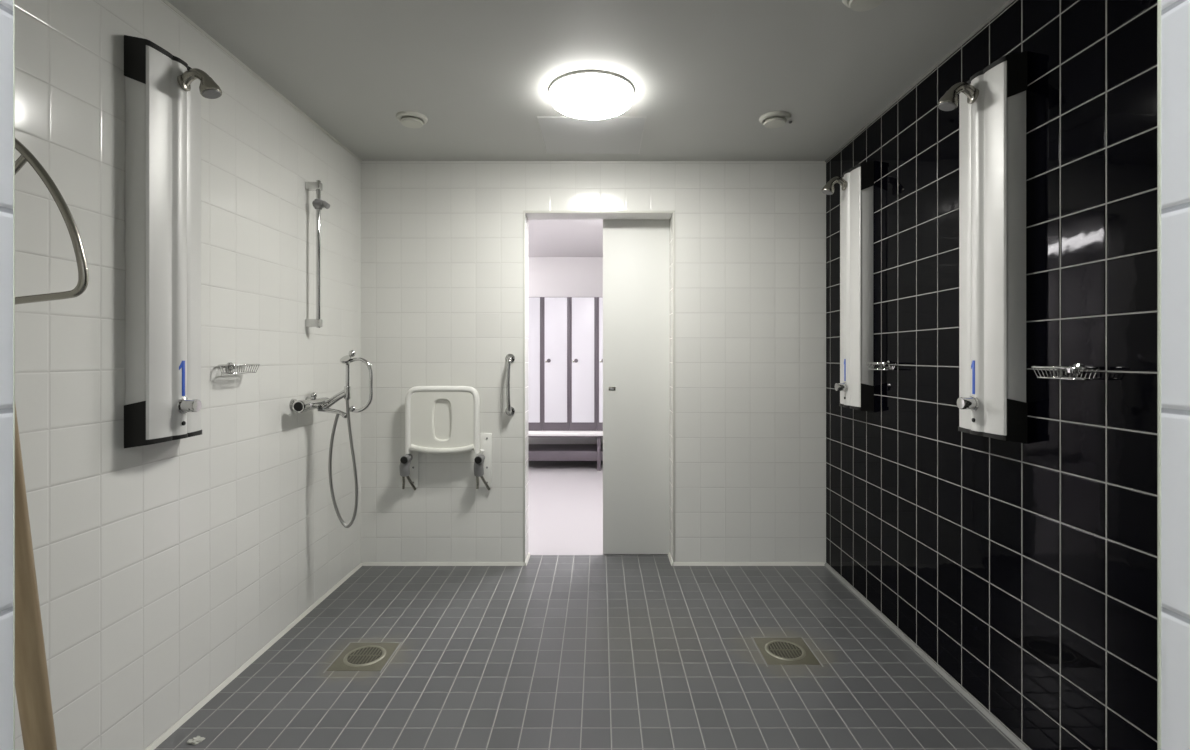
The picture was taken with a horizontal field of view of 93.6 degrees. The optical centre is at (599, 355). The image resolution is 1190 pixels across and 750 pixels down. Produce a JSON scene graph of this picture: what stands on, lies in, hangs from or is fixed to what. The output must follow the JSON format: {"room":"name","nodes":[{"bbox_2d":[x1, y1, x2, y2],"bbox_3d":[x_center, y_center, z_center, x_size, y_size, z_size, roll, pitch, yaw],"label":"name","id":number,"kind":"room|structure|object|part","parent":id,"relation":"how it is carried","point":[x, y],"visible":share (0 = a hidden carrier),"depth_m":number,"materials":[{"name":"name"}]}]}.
{"room":"communal shower room","nodes":[
{"label":"communal shower room","id":0,"kind":"room"},
{"bbox_2d":[15,0,360,749],"bbox_3d":[-1.487,0.042,1.875,0.100,2.430,3.302,0,0,0],"label":"wall","id":1,"kind":"structure","parent":0,"point":[162,569],"depth_m":1.90,"materials":[{"name":"white tile"}]},
{"bbox_2d":[15,138,88,304],"bbox_3d":[-1.312,-0.342,1.290,0.259,0.517,0.060,0,0,0],"label":"support rail","id":2,"kind":"object","parent":1,"relation":"attached to","point":[26,155],"visible":0.87,"depth_m":1.28,"materials":[{"name":"metal"}]},
{"bbox_2d":[124,35,221,447],"bbox_3d":[-1.331,-0.345,1.803,0.211,1.248,0.235,0,0,0],"label":"shower","id":3,"kind":"object","parent":1,"relation":"attached to","point":[163,94],"visible":1,"depth_m":1.74,"materials":[{"name":"grey metal"}]},
{"bbox_3d":[-1.253,-0.844,1.803,0.049,0.019,0.052,0,0,0],"label":"nozzle plate","id":4,"kind":"part","parent":3,"relation":"part of","materials":[{"name":"grey plastic"}]},
{"bbox_2d":[217,362,259,373],"bbox_3d":[-1.399,0.046,2.165,0.074,0.044,0.182,0,0,0],"label":"soap dish","id":5,"kind":"object","parent":1,"relation":"attached to","point":[230,366],"visible":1,"depth_m":2.15,"materials":[{"name":"silver metal"}]},
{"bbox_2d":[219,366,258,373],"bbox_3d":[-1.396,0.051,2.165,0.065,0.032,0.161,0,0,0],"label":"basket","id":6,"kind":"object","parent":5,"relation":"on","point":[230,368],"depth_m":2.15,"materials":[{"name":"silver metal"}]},
{"bbox_2d":[145,563,361,749],"bbox_3d":[-1.431,1.250,1.892,0.013,0.014,2.938,0,0,0],"label":"baseboard","id":7,"kind":"structure","parent":1,"relation":"attached to","point":[156,743],"depth_m":2.22,"materials":[{"name":"plastic"}]},
{"bbox_2d":[161,0,361,161],"bbox_3d":[-1.433,-1.169,1.892,0.008,0.008,2.938,0,0,0],"label":"trim","id":8,"kind":"structure","parent":1,"relation":"attached to","point":[166,2],"depth_m":2.28,"materials":[{"name":"plastic"}]},
{"bbox_2d":[305,180,329,327],"bbox_3d":[-1.378,-0.498,2.733,0.117,0.720,0.039,0,0,0],"label":"riser rail","id":9,"kind":"object","parent":1,"relation":"attached to","point":[318,204],"visible":1,"depth_m":2.73,"materials":[{"name":"silver metal"}]},
{"bbox_3d":[-1.378,-0.498,2.735,0.021,0.720,0.021,0,0,0],"label":"rail","id":10,"kind":"part","parent":9,"relation":"part of","materials":[{"name":"silver metal"}]},
{"bbox_2d":[289,350,372,527],"bbox_3d":[-1.271,0.404,2.651,0.331,0.866,0.261,0,0,0],"label":"shower mixer","id":11,"kind":"object","parent":1,"relation":"attached to","point":[323,404],"visible":1,"depth_m":2.71,"materials":[{"name":"silver metal"}]},
{"bbox_3d":[-1.362,0.229,2.549,0.058,0.058,0.049,0,0,0],"label":"control knob","id":12,"kind":"part","parent":11,"relation":"part of","materials":[{"name":"silver metal"}]},
{"bbox_3d":[-1.305,0.215,2.712,0.159,0.104,0.042,0,0,0],"label":"holder arm","id":13,"kind":"part","parent":11,"relation":"part of","materials":[{"name":"silver metal"}]},
{"bbox_3d":[-1.298,0.275,2.717,0.143,0.058,0.037,0,0,-7],"label":"outlet arm","id":14,"kind":"part","parent":11,"relation":"part of","materials":[{"name":"silver metal"}]},
{"bbox_3d":[-1.165,0.142,2.720,0.119,0.269,0.030,0,0,0],"label":"loop handle","id":15,"kind":"part","parent":11,"relation":"part of","materials":[{"name":"silver metal"}]},
{"bbox_2d":[528,257,602,443],"bbox_3d":[-0.400,0.027,6.850,5.600,2.460,0.100,0,0,0],"label":"wall","id":16,"kind":"structure","parent":0,"point":[547,276],"depth_m":6.80,"materials":[{"name":"paint"}]},
{"bbox_2d":[154,461,1020,749],"bbox_3d":[-0.400,1.307,3.562,5.800,0.100,6.676,0,0,0],"label":"floor","id":17,"kind":"structure","parent":0,"point":[552,652],"depth_m":2.26,"materials":[{"name":"grey tile"}]},
{"bbox_2d":[15,404,56,749],"bbox_3d":[-0.682,0.486,0.682,0.027,1.543,0.607,0,0,-34],"label":"wooden pole","id":18,"kind":"object","parent":17,"relation":"on","point":[32,687],"visible":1,"depth_m":0.62,"materials":[{"name":"brown wood"}]},
{"bbox_2d":[187,736,204,744],"bbox_3d":[-1.319,1.252,1.824,0.049,0.009,0.035,0,0,0],"label":"paper scrap","id":19,"kind":"object","parent":17,"relation":"on","point":[198,739],"visible":1,"depth_m":1.82,"materials":[{"name":"white paper"}]},
{"bbox_2d":[323,642,401,672],"bbox_3d":[-0.984,1.254,2.335,0.230,0.006,0.240,0,0,0],"label":"floor drain","id":20,"kind":"object","parent":17,"relation":"on","point":[358,656],"visible":1,"depth_m":2.33,"materials":[{"name":"metal"}]},
{"bbox_2d":[528,431,602,470],"bbox_3d":[-0.150,1.047,6.410,2.200,0.420,0.660,0,0,0],"label":"bench","id":21,"kind":"object","parent":17,"relation":"on","point":[536,452],"visible":0.29,"depth_m":6.17,"materials":[{"name":"white laminate"}]},
{"bbox_2d":[528,297,541,430],"bbox_3d":[-0.797,0.088,6.485,0.303,1.496,0.530,0,0,0],"label":"locker","id":22,"kind":"object","parent":21,"relation":"on","point":[534,303],"visible":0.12,"depth_m":6.23,"materials":[{"name":"grey metal"}]},
{"bbox_2d":[542,297,569,430],"bbox_3d":[-0.493,0.088,6.485,0.303,1.496,0.530,0,0,0],"label":"locker","id":23,"kind":"object","parent":21,"relation":"on","point":[555,310],"visible":0.94,"depth_m":6.23,"materials":[{"name":"grey metal"}]},
{"bbox_2d":[528,444,602,460],"bbox_3d":[-0.150,1.105,6.418,2.160,0.105,0.505,0,0,0],"label":"shoe shelf","id":24,"kind":"object","parent":21,"relation":"attached to","point":[536,452],"depth_m":6.16,"materials":[{"name":"grey metal"}]},
{"bbox_3d":[-0.150,0.854,6.410,2.200,0.033,0.660,0,0,0],"label":"seat","id":25,"kind":"part","parent":21,"relation":"part of","materials":[{"name":"white laminate"}]},
{"bbox_3d":[-0.150,0.878,6.100,2.180,0.014,0.030,0,0,0],"label":"seat rail","id":26,"kind":"part","parent":21,"relation":"part of","materials":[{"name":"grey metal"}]},
{"bbox_2d":[570,297,596,430],"bbox_3d":[-0.189,0.088,6.485,0.303,1.496,0.530,0,0,0],"label":"locker","id":27,"kind":"object","parent":21,"relation":"on","point":[583,310],"visible":1,"depth_m":6.23,"materials":[{"name":"grey metal"}]},
{"bbox_3d":[-0.012,1.064,6.140,0.040,0.386,0.040,0,0,0],"label":"leg","id":28,"kind":"part","parent":21,"relation":"part of","materials":[{"name":"grey metal"}]},
{"bbox_2d":[597,297,602,430],"bbox_3d":[0.115,0.088,6.485,0.303,1.496,0.530,0,0,0],"label":"locker","id":29,"kind":"object","parent":21,"relation":"on","point":[599,299],"visible":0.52,"depth_m":6.23,"materials":[{"name":"grey metal"}]},
{"bbox_3d":[0.115,0.044,6.244,0.250,1.396,0.020,0,0,0],"label":"door","id":30,"kind":"part","parent":29,"relation":"part of","materials":[{"name":"white metal"}]},
{"bbox_2d":[751,637,823,666],"bbox_3d":[0.790,1.254,2.380,0.230,0.006,0.240,0,0,0],"label":"floor drain","id":31,"kind":"object","parent":17,"relation":"on","point":[775,650],"visible":1,"depth_m":2.38,"materials":[{"name":"grey metal"}]},
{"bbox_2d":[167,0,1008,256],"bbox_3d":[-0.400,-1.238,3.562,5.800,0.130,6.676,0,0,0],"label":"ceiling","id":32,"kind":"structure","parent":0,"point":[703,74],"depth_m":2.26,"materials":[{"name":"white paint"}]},
{"bbox_2d":[396,111,427,127],"bbox_3d":[-0.925,-1.155,2.750,0.150,0.037,0.150,0,0,0],"label":"ceiling vent","id":33,"kind":"object","parent":32,"relation":"in","point":[410,119],"visible":1,"depth_m":2.72,"materials":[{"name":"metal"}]},
{"bbox_2d":[537,117,645,153],"bbox_3d":[-0.042,-1.172,2.990,0.537,0.004,0.500,0,0,0],"label":"ceiling hatch","id":34,"kind":"object","parent":32,"relation":"attached to","point":[560,135],"visible":0.98,"depth_m":2.97,"materials":[{"name":"paint"}]},
{"bbox_2d":[549,70,633,119],"bbox_3d":[-0.037,-1.139,2.480,0.378,0.069,0.378,0,0,0],"label":"ceiling lamp","id":35,"kind":"object","parent":32,"relation":"attached to","point":[586,94],"visible":1,"depth_m":2.39,"materials":[{"name":"white plastic"}]},
{"bbox_2d":[553,85,629,119],"bbox_3d":[-0.037,-1.114,2.480,0.339,0.020,0.339,0,0,0],"label":"diffuser","id":36,"kind":"object","parent":35,"relation":"attached to","point":[592,102],"depth_m":2.43,"materials":[{"name":"white plastic"}]},
{"bbox_2d":[759,111,791,127],"bbox_3d":[0.866,-1.156,2.749,0.162,0.040,0.150,0,0,14],"label":"ceiling vent","id":37,"kind":"object","parent":32,"relation":"in","point":[775,119],"visible":1,"depth_m":2.72,"materials":[{"name":"plastic"}]},
{"bbox_2d":[842,0,883,11],"bbox_3d":[0.860,-1.155,1.800,0.150,0.037,0.150,0,0,0],"label":"ceiling vent","id":38,"kind":"object","parent":32,"relation":"in","point":[856,5],"visible":1,"depth_m":1.81,"materials":[{"name":"plastic"}]},
{"bbox_2d":[361,161,825,563],"bbox_3d":[-0.039,0.042,3.443,2.796,2.430,0.165,0,0,0],"label":"wall","id":39,"kind":"structure","parent":0,"point":[442,241],"depth_m":3.36,"materials":[{"name":"white tile"}]},
{"bbox_2d":[362,562,524,565],"bbox_3d":[-0.939,1.248,3.354,0.971,0.018,0.013,0,0,0],"label":"baseboard","id":40,"kind":"structure","parent":39,"relation":"attached to","point":[364,563],"depth_m":3.35,"materials":[{"name":"plastic"}]},
{"bbox_2d":[399,386,491,489],"bbox_3d":[-0.917,0.489,3.289,0.535,0.628,0.142,0,0,0],"label":"folding shower seat","id":41,"kind":"object","parent":39,"relation":"attached to","point":[438,419],"visible":1,"depth_m":3.27,"materials":[{"name":"white plastic"}]},
{"bbox_3d":[-1.130,0.628,3.354,0.078,0.319,0.011,0,0,0],"label":"wall plate","id":42,"kind":"part","parent":41,"relation":"part of","materials":[{"name":"white plastic"}]},
{"bbox_3d":[-0.926,0.390,3.287,0.388,0.374,0.026,0,0,0],"label":"seat panel","id":43,"kind":"part","parent":41,"relation":"part of","materials":[{"name":"white plastic"}]},
{"bbox_3d":[-0.926,0.373,3.285,0.437,0.394,0.037,0,0,0],"label":"seat frame","id":44,"kind":"part","parent":41,"relation":"part of","materials":[{"name":"white plastic"}]},
{"bbox_3d":[-0.688,0.625,3.354,0.078,0.325,0.011,0,0,0],"label":"wall plate","id":45,"kind":"part","parent":41,"relation":"part of","materials":[{"name":"white plastic"}]},
{"bbox_2d":[505,354,514,415],"bbox_3d":[-0.539,0.173,3.314,0.056,0.372,0.092,0,0,0],"label":"grab bar","id":46,"kind":"object","parent":39,"relation":"attached to","point":[510,358],"visible":1,"depth_m":3.28,"materials":[{"name":"silver metal"}]},
{"bbox_2d":[525,552,529,565],"bbox_3d":[-0.445,1.247,3.437,0.012,0.020,0.178,0,0,0],"label":"baseboard","id":47,"kind":"structure","parent":39,"relation":"attached to","point":[528,555],"depth_m":3.42,"materials":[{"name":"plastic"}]},
{"bbox_2d":[523,211,674,561],"bbox_3d":[-0.006,0.182,3.361,0.914,2.113,0.007,0,0,0],"label":"trim","id":48,"kind":"structure","parent":39,"relation":"attached to","point":[524,212],"depth_m":3.36,"materials":[{"name":"plastic"}]},
{"bbox_2d":[603,220,669,553],"bbox_3d":[0.491,0.174,3.547,0.947,2.154,0.046,0,0,0],"label":"door","id":49,"kind":"structure","parent":39,"relation":"in","point":[636,253],"depth_m":3.53,"materials":[{"name":"beige laminate"}]},
{"bbox_2d":[668,552,672,565],"bbox_3d":[0.433,1.247,3.437,0.012,0.020,0.178,0,0,0],"label":"baseboard","id":50,"kind":"structure","parent":39,"relation":"attached to","point":[669,555],"depth_m":3.43,"materials":[{"name":"plastic"}]},
{"bbox_2d":[673,562,824,565],"bbox_3d":[0.893,1.248,3.354,0.905,0.018,0.013,0,0,0],"label":"baseboard","id":51,"kind":"structure","parent":39,"relation":"attached to","point":[674,563],"depth_m":3.35,"materials":[{"name":"plastic"}]},
{"bbox_2d":[0,0,1189,749],"bbox_3d":[-0.039,0.042,0.324,2.796,2.430,0.200,0,0,0],"label":"wall","id":52,"kind":"structure","parent":0,"point":[1175,14],"depth_m":0.41,"materials":[{"name":"white tile"}]},
{"bbox_2d":[13,0,14,749],"bbox_3d":[-0.447,0.207,0.423,0.007,2.100,0.001,0,0,0],"label":"trim","id":53,"kind":"structure","parent":52,"relation":"attached to","point":[13,0],"depth_m":0.42,"materials":[{"name":"paint"}]},
{"bbox_2d":[1157,0,1160,749],"bbox_3d":[0.426,0.207,0.423,0.007,2.100,0.002,0,0,0],"label":"trim","id":54,"kind":"structure","parent":52,"relation":"attached to","point":[1158,1],"depth_m":0.42,"materials":[{"name":"tile"}]},
{"bbox_2d":[826,0,1156,749],"bbox_3d":[1.409,0.042,1.875,0.100,2.430,3.302,0,0,0],"label":"wall","id":55,"kind":"structure","parent":0,"point":[1026,573],"depth_m":1.74,"materials":[{"name":"black tile"}]},
{"bbox_2d":[822,161,873,411],"bbox_3d":[1.253,-0.345,2.888,0.211,1.248,0.235,0,0,0],"label":"shower","id":56,"kind":"object","parent":55,"relation":"attached to","point":[856,388],"visible":1,"depth_m":2.80,"materials":[{"name":"silver plastic"}]},
{"bbox_3d":[1.175,-0.844,2.888,0.049,0.019,0.052,0,0,0],"label":"nozzle plate","id":57,"kind":"part","parent":56,"relation":"part of","materials":[{"name":"grey plastic"}]},
{"bbox_2d":[866,361,895,369],"bbox_3d":[1.321,0.044,2.625,0.074,0.044,0.182,0,0,0],"label":"soap dish","id":58,"kind":"object","parent":55,"relation":"attached to","point":[887,364],"visible":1,"depth_m":2.61,"materials":[{"name":"silver metal"}]},
{"bbox_2d":[825,0,1014,161],"bbox_3d":[1.355,-1.169,1.892,0.008,0.008,2.938,0,0,0],"label":"trim","id":59,"kind":"structure","parent":55,"relation":"attached to","point":[1009,2],"depth_m":2.28,"materials":[{"name":"grey plastic"}]},
{"bbox_2d":[825,563,1029,749],"bbox_3d":[1.353,1.250,1.892,0.013,0.013,2.938,0,0,0],"label":"baseboard","id":60,"kind":"structure","parent":55,"relation":"attached to","point":[931,662],"depth_m":2.21,"materials":[{"name":"grey plastic"}]},
{"bbox_2d":[937,51,1027,443],"bbox_3d":[1.253,-0.345,1.893,0.211,1.248,0.235,0,0,0],"label":"shower","id":61,"kind":"object","parent":55,"relation":"attached to","point":[991,402],"visible":1,"depth_m":1.81,"materials":[{"name":"silver plastic"}]},
{"bbox_3d":[1.175,-0.844,1.893,0.049,0.019,0.052,0,0,0],"label":"nozzle plate","id":62,"kind":"part","parent":61,"relation":"part of","materials":[{"name":"grey plastic"}]},
{"bbox_2d":[1032,364,1099,379],"bbox_3d":[1.321,0.044,1.588,0.074,0.044,0.182,0,0,0],"label":"soap dish","id":63,"kind":"object","parent":55,"relation":"attached to","point":[1077,370],"visible":1,"depth_m":1.58,"materials":[{"name":"silver metal"}]}
]}

